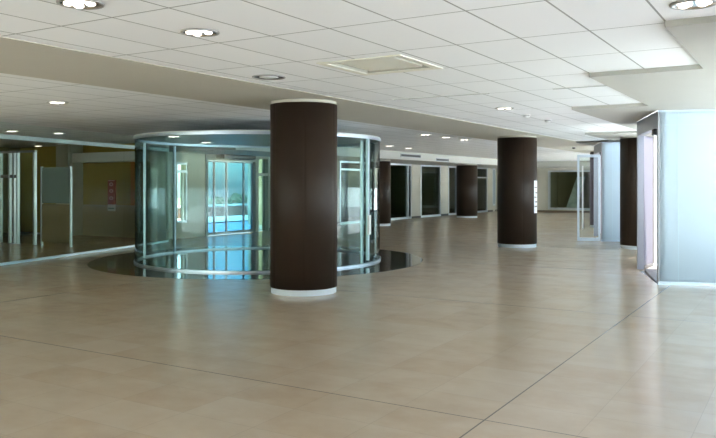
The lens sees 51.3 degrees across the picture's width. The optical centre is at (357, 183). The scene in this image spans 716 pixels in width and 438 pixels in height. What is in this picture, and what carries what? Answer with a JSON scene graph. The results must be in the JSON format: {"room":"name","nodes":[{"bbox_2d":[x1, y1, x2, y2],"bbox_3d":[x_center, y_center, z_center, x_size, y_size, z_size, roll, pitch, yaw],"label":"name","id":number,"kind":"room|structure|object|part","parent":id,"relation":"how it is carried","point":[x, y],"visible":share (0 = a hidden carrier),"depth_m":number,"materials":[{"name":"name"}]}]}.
{"room":"lobby","nodes":[
{"label":"lobby","id":0,"kind":"room"},
{"bbox_2d":[0,147,19,232],"bbox_3d":[-15.827,0.198,19.842,0.250,2.945,15.700,0,0,31],"label":"wall","id":1,"kind":"structure","parent":0,"point":[5,156],"depth_m":25.70,"materials":[{"name":"grey metal"}]},
{"bbox_2d":[20,143,149,232],"bbox_3d":[-8.854,0.198,24.441,6.900,2.945,0.200,0,0,31],"label":"wall","id":2,"kind":"structure","parent":0,"point":[96,176],"depth_m":24.23,"materials":[{"name":"paint"}]},
{"bbox_2d":[72,151,148,162],"bbox_3d":[-7.798,-0.840,23.414,3.030,0.300,0.440,0,0,31],"label":"lintel","id":3,"kind":"object","parent":2,"relation":"attached to","point":[129,156],"visible":0.93,"depth_m":23.12,"materials":[{"name":"white paint"}]},
{"bbox_2d":[108,180,115,210],"bbox_3d":[-7.819,0.365,23.659,0.340,0.990,0.053,0,0,31],"label":"banner","id":4,"kind":"object","parent":2,"relation":"attached to","point":[111,183],"visible":1,"depth_m":23.62,"materials":[{"name":"red"}]},
{"bbox_2d":[83,204,149,238],"bbox_3d":[-7.505,1.170,23.484,3.500,1.000,0.033,0,0,31],"label":"dado","id":5,"kind":"object","parent":2,"relation":"attached to","point":[97,220],"visible":0.64,"depth_m":23.57,"materials":[{"name":"beige"}]},
{"bbox_2d":[131,162,142,205],"bbox_3d":[-6.842,-0.010,23.081,0.550,1.360,0.033,0,0,31],"label":"wall panel","id":6,"kind":"object","parent":2,"relation":"attached to","point":[139,164],"visible":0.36,"depth_m":23.04,"materials":[{"name":"orange"}]},
{"bbox_2d":[157,144,168,241],"bbox_3d":[-5.699,0.198,21.766,0.100,2.945,0.734,0,0,-35],"label":"wall","id":7,"kind":"structure","parent":0,"point":[162,157],"depth_m":21.65,"materials":[{"name":"white paint"}]},
{"bbox_2d":[150,144,495,239],"bbox_3d":[1.189,0.198,34.050,0.300,2.945,27.950,0,0,31],"label":"wall","id":8,"kind":"structure","parent":0,"point":[194,226],"depth_m":23.36,"materials":[{"name":"white paint"}]},
{"bbox_2d":[177,162,186,222],"bbox_3d":[-5.490,0.265,22.967,0.180,1.850,0.470,0,0,31],"label":"window","id":9,"kind":"structure","parent":8,"relation":"in","point":[183,173],"depth_m":23.03,"materials":[{"name":"glass"}]},
{"bbox_2d":[205,154,268,235],"bbox_3d":[-4.105,0.355,25.202,0.230,2.630,3.270,0,0,31],"label":"door","id":10,"kind":"structure","parent":8,"relation":"in","point":[236,193],"depth_m":25.16,"materials":[{"name":"clear glass"}]},
{"bbox_3d":[-4.790,0.430,24.092,0.010,2.280,0.320,0,0,31],"label":"pane","id":11,"kind":"part","parent":10,"relation":"part of","materials":[{"name":"clear glass"}]},
{"bbox_3d":[-4.536,0.430,24.511,0.010,2.280,0.540,0,0,31],"label":"pane","id":12,"kind":"part","parent":10,"relation":"part of","materials":[{"name":"clear glass"}]},
{"bbox_3d":[-4.152,0.430,25.143,0.010,2.280,0.820,0,0,31],"label":"pane","id":13,"kind":"part","parent":10,"relation":"part of","materials":[{"name":"clear glass"}]},
{"bbox_3d":[-3.799,0.430,25.725,0.010,2.280,0.420,0,0,31],"label":"pane","id":14,"kind":"part","parent":10,"relation":"part of","materials":[{"name":"clear glass"}]},
{"bbox_2d":[339,161,364,224],"bbox_3d":[-0.225,0.355,31.527,0.140,2.630,2.230,0,0,31],"label":"window","id":15,"kind":"structure","parent":8,"relation":"in","point":[349,171],"depth_m":31.30,"materials":[{"name":"glass"}]},
{"bbox_2d":[269,210,495,230],"bbox_3d":[2.644,1.620,36.138,0.020,0.100,22.430,0,0,31],"label":"baseboard","id":16,"kind":"structure","parent":8,"relation":"attached to","point":[338,223],"depth_m":36.76,"materials":[{"name":"grey"}]},
{"bbox_2d":[391,163,411,219],"bbox_3d":[1.971,0.355,35.125,0.160,2.630,2.200,0,0,31],"label":"window","id":17,"kind":"structure","parent":8,"relation":"in","point":[401,174],"depth_m":35.28,"materials":[{"name":"black glass"}]},
{"bbox_2d":[420,165,440,217],"bbox_3d":[3.661,0.355,37.930,0.140,2.630,2.350,0,0,31],"label":"window","id":18,"kind":"structure","parent":8,"relation":"in","point":[430,175],"depth_m":37.98,"materials":[{"name":"black glass"}]},
{"bbox_2d":[448,166,455,214],"bbox_3d":[5.577,0.355,41.067,0.160,2.630,3.100,0,0,31],"label":"window","id":19,"kind":"structure","parent":8,"relation":"in","point":[451,169],"depth_m":40.20,"materials":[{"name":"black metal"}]},
{"bbox_3d":[5.566,0.345,41.073,0.015,2.450,2.920,0,0,31],"label":"pane","id":20,"kind":"part","parent":19,"relation":"part of","materials":[{"name":"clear glass"}]},
{"bbox_2d":[477,167,487,212],"bbox_3d":[7.189,0.355,43.743,0.140,2.630,1.950,0,0,31],"label":"window","id":21,"kind":"structure","parent":8,"relation":"in","point":[482,173],"depth_m":44.01,"materials":[{"name":"silver metal"}]},
{"bbox_2d":[493,168,494,205],"bbox_3d":[8.248,0.180,45.487,0.140,2.280,0.430,0,0,31],"label":"window","id":22,"kind":"structure","parent":8,"relation":"in","point":[493,168],"depth_m":45.57,"materials":[{"name":"silver metal"}]},
{"bbox_2d":[0,211,715,437],"bbox_3d":[1.856,1.768,19.754,30.074,0.204,51.700,0,0,31],"label":"floor","id":23,"kind":"structure","parent":0,"point":[563,336],"depth_m":7.90,"materials":[{"name":"tile"}]},
{"bbox_2d":[0,150,71,246],"bbox_3d":[-10.528,0.370,21.480,6.910,2.600,0.080,0,0,31],"label":"glass screen","id":24,"kind":"object","parent":23,"relation":"on","point":[55,182],"visible":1,"depth_m":20.25,"materials":[{"name":"clear glass"}]},
{"bbox_3d":[-10.199,0.400,21.280,0.060,2.540,0.080,0,0,31],"label":"post","id":25,"kind":"part","parent":24,"relation":"part of","materials":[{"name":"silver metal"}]},
{"bbox_3d":[-9.840,0.400,21.062,0.070,2.540,0.080,0,0,31],"label":"post","id":26,"kind":"part","parent":24,"relation":"part of","materials":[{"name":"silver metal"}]},
{"bbox_3d":[-9.661,0.400,20.953,0.050,2.540,0.080,0,0,31],"label":"post","id":27,"kind":"part","parent":24,"relation":"part of","materials":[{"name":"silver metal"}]},
{"bbox_3d":[-9.524,0.400,20.870,0.050,2.540,0.080,0,0,31],"label":"post","id":28,"kind":"part","parent":24,"relation":"part of","materials":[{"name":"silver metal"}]},
{"bbox_3d":[-11.165,-0.900,21.866,5.420,0.060,0.080,0,0,31],"label":"head rail","id":29,"kind":"part","parent":24,"relation":"part of","materials":[{"name":"grey metal"}]},
{"bbox_3d":[-8.883,0.400,20.481,0.070,2.540,0.080,0,0,31],"label":"post","id":30,"kind":"part","parent":24,"relation":"part of","materials":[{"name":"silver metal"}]},
{"bbox_3d":[-8.626,0.600,20.326,0.040,2.140,0.060,0,0,31],"label":"post","id":31,"kind":"part","parent":24,"relation":"part of","materials":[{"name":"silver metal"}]},
{"bbox_3d":[-8.109,1.055,20.012,1.170,1.030,0.020,0,0,31],"label":"panel","id":32,"kind":"part","parent":24,"relation":"part of","materials":[{"name":"brown"}]},
{"bbox_3d":[-8.109,0.035,20.012,1.170,0.970,0.020,0,0,31],"label":"frosted pane","id":33,"kind":"part","parent":24,"relation":"part of","materials":[{"name":"grey glass"}]},
{"bbox_3d":[-7.592,0.600,19.698,0.040,2.140,0.060,0,0,31],"label":"post","id":34,"kind":"part","parent":24,"relation":"part of","materials":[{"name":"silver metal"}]},
{"bbox_2d":[56,144,82,235],"bbox_3d":[-9.410,0.198,24.305,0.590,2.945,0.590,0,0,31],"label":"wall pier","id":35,"kind":"object","parent":23,"relation":"on","point":[64,152],"visible":0.57,"depth_m":24.15,"materials":[{"name":"paint"}]},
{"bbox_2d":[0,122,168,265],"bbox_3d":[-7.615,0.199,14.272,0.080,2.943,14.997,0,0,16],"label":"glass wall","id":36,"kind":"structure","parent":23,"relation":"on","point":[2,136],"depth_m":17.48,"materials":[{"name":"silver glass"}]},
{"bbox_3d":[-7.615,1.645,14.272,0.060,0.050,14.997,0,0,16],"label":"rail","id":37,"kind":"part","parent":36,"relation":"part of","materials":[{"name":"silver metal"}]},
{"bbox_3d":[-7.615,-0.975,14.272,0.080,0.090,14.997,0,0,16],"label":"rail","id":38,"kind":"part","parent":36,"relation":"part of","materials":[{"name":"grey metal"}]},
{"bbox_2d":[134,130,380,272],"bbox_3d":[-2.183,0.326,16.626,5.414,2.680,5.400,0,0,31],"label":"glass rotunda","id":39,"kind":"object","parent":23,"relation":"on","point":[220,138],"visible":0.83,"depth_m":16.12,"materials":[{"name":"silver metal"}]},
{"bbox_3d":[-4.496,0.348,15.416,0.144,2.565,1.640,0,0,-28],"label":"glass panel","id":40,"kind":"part","parent":39,"relation":"part of","materials":[{"name":"clear glass"}]},
{"bbox_3d":[-2.190,-0.962,16.630,5.400,0.055,5.400,0,0,31],"label":"rail","id":41,"kind":"part","parent":39,"relation":"part of","materials":[{"name":"silver metal"}]},
{"bbox_3d":[-2.190,1.649,16.630,5.400,0.035,5.400,0,0,31],"label":"rail","id":42,"kind":"part","parent":39,"relation":"part of","materials":[{"name":"silver metal"}]},
{"bbox_3d":[0.201,0.324,15.441,0.060,2.515,0.043,0,0,26],"label":"post","id":43,"kind":"part","parent":39,"relation":"part of","materials":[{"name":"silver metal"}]},
{"bbox_3d":[0.229,0.846,15.428,0.038,0.400,0.103,0,0,26],"label":"handle","id":44,"kind":"part","parent":39,"relation":"part of","materials":[{"name":"white paint"}]},
{"bbox_3d":[0.390,0.348,16.255,0.144,2.565,1.640,0,0,8],"label":"glass panel","id":45,"kind":"part","parent":39,"relation":"part of","materials":[{"name":"clear glass"}]},
{"bbox_2d":[270,99,336,295],"bbox_3d":[-0.842,0.201,11.565,1.036,2.938,1.036,0,0,31],"label":"column","id":46,"kind":"structure","parent":23,"relation":"on","point":[303,132],"depth_m":11.11,"materials":[{"name":"brown laminate"}]},
{"bbox_2d":[365,160,390,225],"bbox_3d":[0.805,0.355,30.101,1.036,2.630,1.036,0,0,31],"label":"column","id":47,"kind":"structure","parent":23,"relation":"on","point":[385,165],"depth_m":29.65,"materials":[{"name":"brown laminate"}]},
{"bbox_2d":[456,164,476,217],"bbox_3d":[5.426,0.355,37.099,1.036,2.630,1.036,0,0,31],"label":"column","id":48,"kind":"structure","parent":23,"relation":"on","point":[466,174],"depth_m":36.65,"materials":[{"name":"brown laminate"}]},
{"bbox_2d":[497,135,536,247],"bbox_3d":[4.257,0.201,19.946,1.036,2.938,1.036,0,0,31],"label":"column","id":49,"kind":"structure","parent":23,"relation":"on","point":[516,154],"depth_m":19.49,"materials":[{"name":"brown laminate"}]},
{"bbox_2d":[534,181,536,212],"bbox_3d":[4.713,0.340,19.716,0.030,0.860,0.315,0,0,27],"label":"notice","id":50,"kind":"object","parent":49,"relation":"attached to","point":[535,182],"visible":1,"depth_m":19.63,"materials":[{"name":"white paper"}]},
{"bbox_2d":[577,142,600,240],"bbox_3d":[7.282,0.223,23.179,0.788,2.895,3.148,0,0,18],"label":"door","id":51,"kind":"structure","parent":23,"relation":"on","point":[597,148],"depth_m":21.83,"materials":[{"name":"grey metal"}]},
{"bbox_2d":[590,151,593,227],"bbox_3d":[9.488,0.201,28.738,1.036,2.938,1.036,0,0,31],"label":"column","id":52,"kind":"structure","parent":23,"relation":"on","point":[591,152],"depth_m":28.60,"materials":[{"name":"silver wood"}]},
{"bbox_2d":[601,142,619,241],"bbox_3d":[8.354,0.223,21.430,2.600,2.895,0.070,0,0,13],"label":"wall panel","id":53,"kind":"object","parent":23,"relation":"on","point":[610,151],"depth_m":21.65,"materials":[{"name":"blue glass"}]},
{"bbox_3d":[7.256,-1.087,21.677,0.290,0.215,0.020,0,0,13],"label":"frosted pane","id":54,"kind":"part","parent":53,"relation":"part of","materials":[{"name":"white glass"}]},
{"bbox_3d":[7.256,0.320,21.677,0.290,2.600,0.020,0,0,13],"label":"frosted pane","id":55,"kind":"part","parent":53,"relation":"part of","materials":[{"name":"white glass"}]},
{"bbox_3d":[7.949,-1.087,21.521,1.130,0.215,0.020,0,0,13],"label":"frosted pane","id":56,"kind":"part","parent":53,"relation":"part of","materials":[{"name":"white glass"}]},
{"bbox_3d":[7.949,0.320,21.521,1.130,2.600,0.020,0,0,13],"label":"frosted pane","id":57,"kind":"part","parent":53,"relation":"part of","materials":[{"name":"white glass"}]},
{"bbox_2d":[620,136,636,249],"bbox_3d":[7.360,0.223,19.373,1.036,2.895,1.036,0,0,31],"label":"column","id":58,"kind":"structure","parent":23,"relation":"on","point":[628,144],"depth_m":19.09,"materials":[{"name":"brown laminate"}]},
{"bbox_2d":[637,111,656,268],"bbox_3d":[5.420,0.223,13.883,0.358,2.895,2.985,0,0,18],"label":"door","id":59,"kind":"structure","parent":23,"relation":"on","point":[647,126],"depth_m":14.76,"materials":[{"name":"grey metal"}]},
{"bbox_3d":[5.808,0.223,14.956,0.054,2.895,0.732,0,0,38],"label":"frame","id":60,"kind":"part","parent":59,"relation":"part of","materials":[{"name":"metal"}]},
{"bbox_2d":[644,266,656,282],"bbox_3d":[6.598,1.698,13.572,2.580,0.053,2.890,0,0,13],"label":"doorstep","id":61,"kind":"object","parent":23,"relation":"on","point":[651,272],"visible":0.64,"depth_m":14.08,"materials":[{"name":"stone"}]},
{"bbox_2d":[654,136,656,265],"bbox_3d":[7.026,0.223,14.656,2.304,2.895,0.060,0,0,31],"label":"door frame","id":62,"kind":"structure","parent":23,"relation":"on","point":[655,137],"depth_m":15.21,"materials":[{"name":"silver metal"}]},
{"bbox_2d":[657,109,715,285],"bbox_3d":[6.262,0.223,12.125,2.600,2.895,0.070,0,0,13],"label":"wall panel","id":63,"kind":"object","parent":23,"relation":"on","point":[686,139],"depth_m":12.30,"materials":[{"name":"blue glass"}]},
{"bbox_3d":[5.164,-1.087,12.372,0.290,0.215,0.020,0,0,13],"label":"frosted pane","id":64,"kind":"part","parent":63,"relation":"part of","materials":[{"name":"white glass"}]},
{"bbox_3d":[5.164,0.320,12.372,0.290,2.600,0.020,0,0,13],"label":"frosted pane","id":65,"kind":"part","parent":63,"relation":"part of","materials":[{"name":"white glass"}]},
{"bbox_3d":[5.857,-1.087,12.216,1.130,0.215,0.020,0,0,13],"label":"frosted pane","id":66,"kind":"part","parent":63,"relation":"part of","materials":[{"name":"white glass"}]},
{"bbox_3d":[5.857,0.320,12.216,1.130,2.600,0.020,0,0,13],"label":"frosted pane","id":67,"kind":"part","parent":63,"relation":"part of","materials":[{"name":"white glass"}]},
{"bbox_2d":[0,0,715,161],"bbox_3d":[1.856,-1.452,19.754,30.074,0.355,51.700,0,0,31],"label":"ceiling","id":68,"kind":"structure","parent":0,"point":[515,52],"depth_m":7.39,"materials":[{"name":"tile"}]},
{"bbox_2d":[47,101,68,103],"bbox_3d":[-4.668,-1.264,11.583,0.324,0.019,0.324,0,0,31],"label":"recessed light","id":69,"kind":"object","parent":68,"relation":"in","point":[52,102],"visible":1,"depth_m":11.54,"materials":[{"name":"white"}]},
{"bbox_2d":[56,0,104,9],"bbox_3d":[-1.952,-1.264,5.244,0.324,0.019,0.324,0,0,31],"label":"recessed light","id":70,"kind":"object","parent":68,"relation":"in","point":[74,4],"visible":1,"depth_m":5.24,"materials":[{"name":"grey metal"}]},
{"bbox_3d":[-2.002,-1.263,5.274,0.100,0.016,0.158,0,0,31],"label":"bulb","id":71,"kind":"part","parent":70,"relation":"part of","materials":[{"name":"white glass"}]},
{"bbox_3d":[-1.896,-1.263,5.210,0.100,0.016,0.158,0,0,31],"label":"bulb","id":72,"kind":"part","parent":70,"relation":"part of","materials":[{"name":"white glass"}]},
{"bbox_2d":[180,28,219,36],"bbox_3d":[-1.323,-1.264,6.242,0.324,0.019,0.324,0,0,31],"label":"recessed light","id":73,"kind":"object","parent":68,"relation":"in","point":[196,32],"visible":1,"depth_m":6.22,"materials":[{"name":"white metal"}]},
{"bbox_3d":[-1.373,-1.263,6.273,0.100,0.016,0.158,0,0,31],"label":"bulb","id":74,"kind":"part","parent":73,"relation":"part of","materials":[{"name":"white glass"}]},
{"bbox_3d":[-1.267,-1.263,6.208,0.100,0.016,0.158,0,0,31],"label":"bulb","id":75,"kind":"part","parent":73,"relation":"part of","materials":[{"name":"white glass"}]},
{"bbox_2d":[252,74,285,79],"bbox_3d":[-1.060,-1.268,8.855,0.400,0.013,0.400,0,0,31],"label":"recessed light","id":76,"kind":"object","parent":68,"relation":"in","point":[262,76],"visible":1,"depth_m":8.83,"materials":[{"name":"grey metal"}]},
{"bbox_2d":[0,36,593,153],"bbox_3d":[3.307,-1.276,18.815,1.930,0.017,51.600,0,0,31],"label":"beam","id":77,"kind":"structure","parent":68,"relation":"attached to","point":[17,57],"depth_m":9.69,"materials":[{"name":"beige paint"}]},
{"bbox_2d":[169,145,496,167],"bbox_3d":[2.527,-1.123,33.267,2.800,0.325,27.500,0,0,31],"label":"bulkhead","id":78,"kind":"object","parent":68,"relation":"attached to","point":[343,153],"visible":0.43,"depth_m":28.12,"materials":[{"name":"paint"}]},
{"bbox_2d":[216,154,255,159],"bbox_3d":[-4.035,-0.886,24.733,0.365,0.143,1.600,0,0,31],"label":"curtain","id":79,"kind":"object","parent":78,"relation":"attached to","point":[219,156],"visible":0.99,"depth_m":24.46,"materials":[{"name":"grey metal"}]},
{"bbox_2d":[218,158,251,159],"bbox_3d":[-4.042,-0.823,24.737,0.260,0.015,1.460,0,0,31],"label":"grille","id":80,"kind":"object","parent":79,"relation":"attached to","point":[218,158],"depth_m":24.78,"materials":[{"name":"grey metal"}]},
{"bbox_2d":[401,153,420,157],"bbox_3d":[2.129,-1.130,29.888,0.025,0.130,1.750,0,0,31],"label":"grille","id":81,"kind":"object","parent":78,"relation":"attached to","point":[402,155],"visible":1,"depth_m":29.94,"materials":[{"name":"grey metal"}]},
{"bbox_2d":[436,158,448,161],"bbox_3d":[3.683,-1.050,32.449,0.025,0.130,1.300,0,0,31],"label":"grille","id":82,"kind":"object","parent":78,"relation":"attached to","point":[437,159],"visible":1,"depth_m":32.46,"materials":[{"name":"grey metal"}]},
{"bbox_2d":[316,54,442,75],"bbox_3d":[0.248,-1.324,8.003,1.000,0.122,1.000,0,0,31],"label":"air conditioner","id":83,"kind":"object","parent":68,"relation":"attached to","point":[390,63],"visible":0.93,"depth_m":8.02,"materials":[{"name":"beige plastic"}]},
{"bbox_2d":[340,57,421,70],"bbox_3d":[0.248,-1.292,8.003,0.660,0.026,0.660,0,0,31],"label":"grille","id":84,"kind":"object","parent":83,"relation":"attached to","point":[386,63],"depth_m":7.97,"materials":[{"name":"beige plastic"}]},
{"bbox_2d":[392,93,489,99],"bbox_3d":[1.185,-1.271,10.838,1.520,0.008,0.068,0,0,31],"label":"ceiling vent","id":85,"kind":"object","parent":68,"relation":"in","point":[478,93],"visible":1,"depth_m":10.81,"materials":[{"name":"grey metal"}]},
{"bbox_2d":[495,107,513,109],"bbox_3d":[2.456,-1.264,12.488,0.324,0.019,0.324,0,0,31],"label":"recessed light","id":86,"kind":"object","parent":68,"relation":"in","point":[498,108],"visible":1,"depth_m":12.43,"materials":[{"name":"white"}]},
{"bbox_2d":[537,161,589,167],"bbox_3d":[13.716,-1.123,41.391,7.900,0.325,2.000,0,0,31],"label":"bulkhead","id":87,"kind":"object","parent":68,"relation":"attached to","point":[544,164],"visible":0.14,"depth_m":41.70,"materials":[{"name":"paint"}]},
{"bbox_2d":[552,85,605,89],"bbox_3d":[2.925,-1.271,9.782,0.750,0.008,0.068,0,0,31],"label":"ceiling vent","id":88,"kind":"object","parent":68,"relation":"in","point":[597,85],"visible":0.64,"depth_m":9.79,"materials":[{"name":"grey metal"}]},
{"bbox_2d":[572,15,715,145],"bbox_3d":[7.786,-1.255,15.694,6.810,0.060,53.026,0,0,20],"label":"soffit","id":89,"kind":"structure","parent":68,"relation":"attached to","point":[687,87],"depth_m":9.27,"materials":[{"name":"paint"}]},
{"bbox_2d":[669,0,715,9],"bbox_3d":[2.369,-1.264,5.253,0.324,0.019,0.324,0,0,31],"label":"recessed light","id":90,"kind":"object","parent":68,"relation":"in","point":[681,4],"visible":1,"depth_m":5.25,"materials":[{"name":"white metal"}]},
{"bbox_3d":[2.320,-1.263,5.283,0.100,0.016,0.158,0,0,31],"label":"bulb","id":91,"kind":"part","parent":90,"relation":"part of","materials":[{"name":"white glass"}]},
{"bbox_3d":[2.426,-1.263,5.219,0.100,0.016,0.158,0,0,31],"label":"bulb","id":92,"kind":"part","parent":90,"relation":"part of","materials":[{"name":"white glass"}]},
{"bbox_2d":[496,167,589,210],"bbox_3d":[11.363,0.198,44.164,6.600,2.945,0.300,0,0,31],"label":"wall","id":93,"kind":"structure","parent":0,"point":[542,173],"depth_m":44.20,"materials":[{"name":"white paint"}]},
{"bbox_2d":[537,210,589,212],"bbox_3d":[11.302,1.610,44.014,6.550,0.120,0.020,0,0,31],"label":"baseboard","id":94,"kind":"structure","parent":93,"relation":"attached to","point":[561,211],"depth_m":43.60,"materials":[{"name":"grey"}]},
{"bbox_2d":[548,170,589,209],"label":"window","id":95,"kind":"structure","parent":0,"point":[562,183],"depth_m":45.85,"materials":[{"name":"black glass"}]},
{"bbox_2d":[566,177,584,207],"bbox_3d":[13.008,0.615,44.657,1.147,2.100,0.673,0,0,-38],"label":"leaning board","id":96,"kind":"object","parent":95,"relation":"on","point":[572,203],"visible":0.64,"depth_m":44.62,"materials":[{"name":"grey"}]},
{"bbox_3d":[125.791,1.950,-17.858,286.400,0.440,500.000,0,0,31],"label":"ground","id":97,"kind":"structure","parent":0,"visible":0},
{"bbox_2d":[3,219,179,235],"bbox_3d":[0.258,1.820,46.634,4.050,0.300,60.000,0,0,31],"label":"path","id":98,"kind":"object","parent":97,"relation":"on","point":[26,233],"depth_m":25.14,"materials":[{"name":"grey"}]}
]}

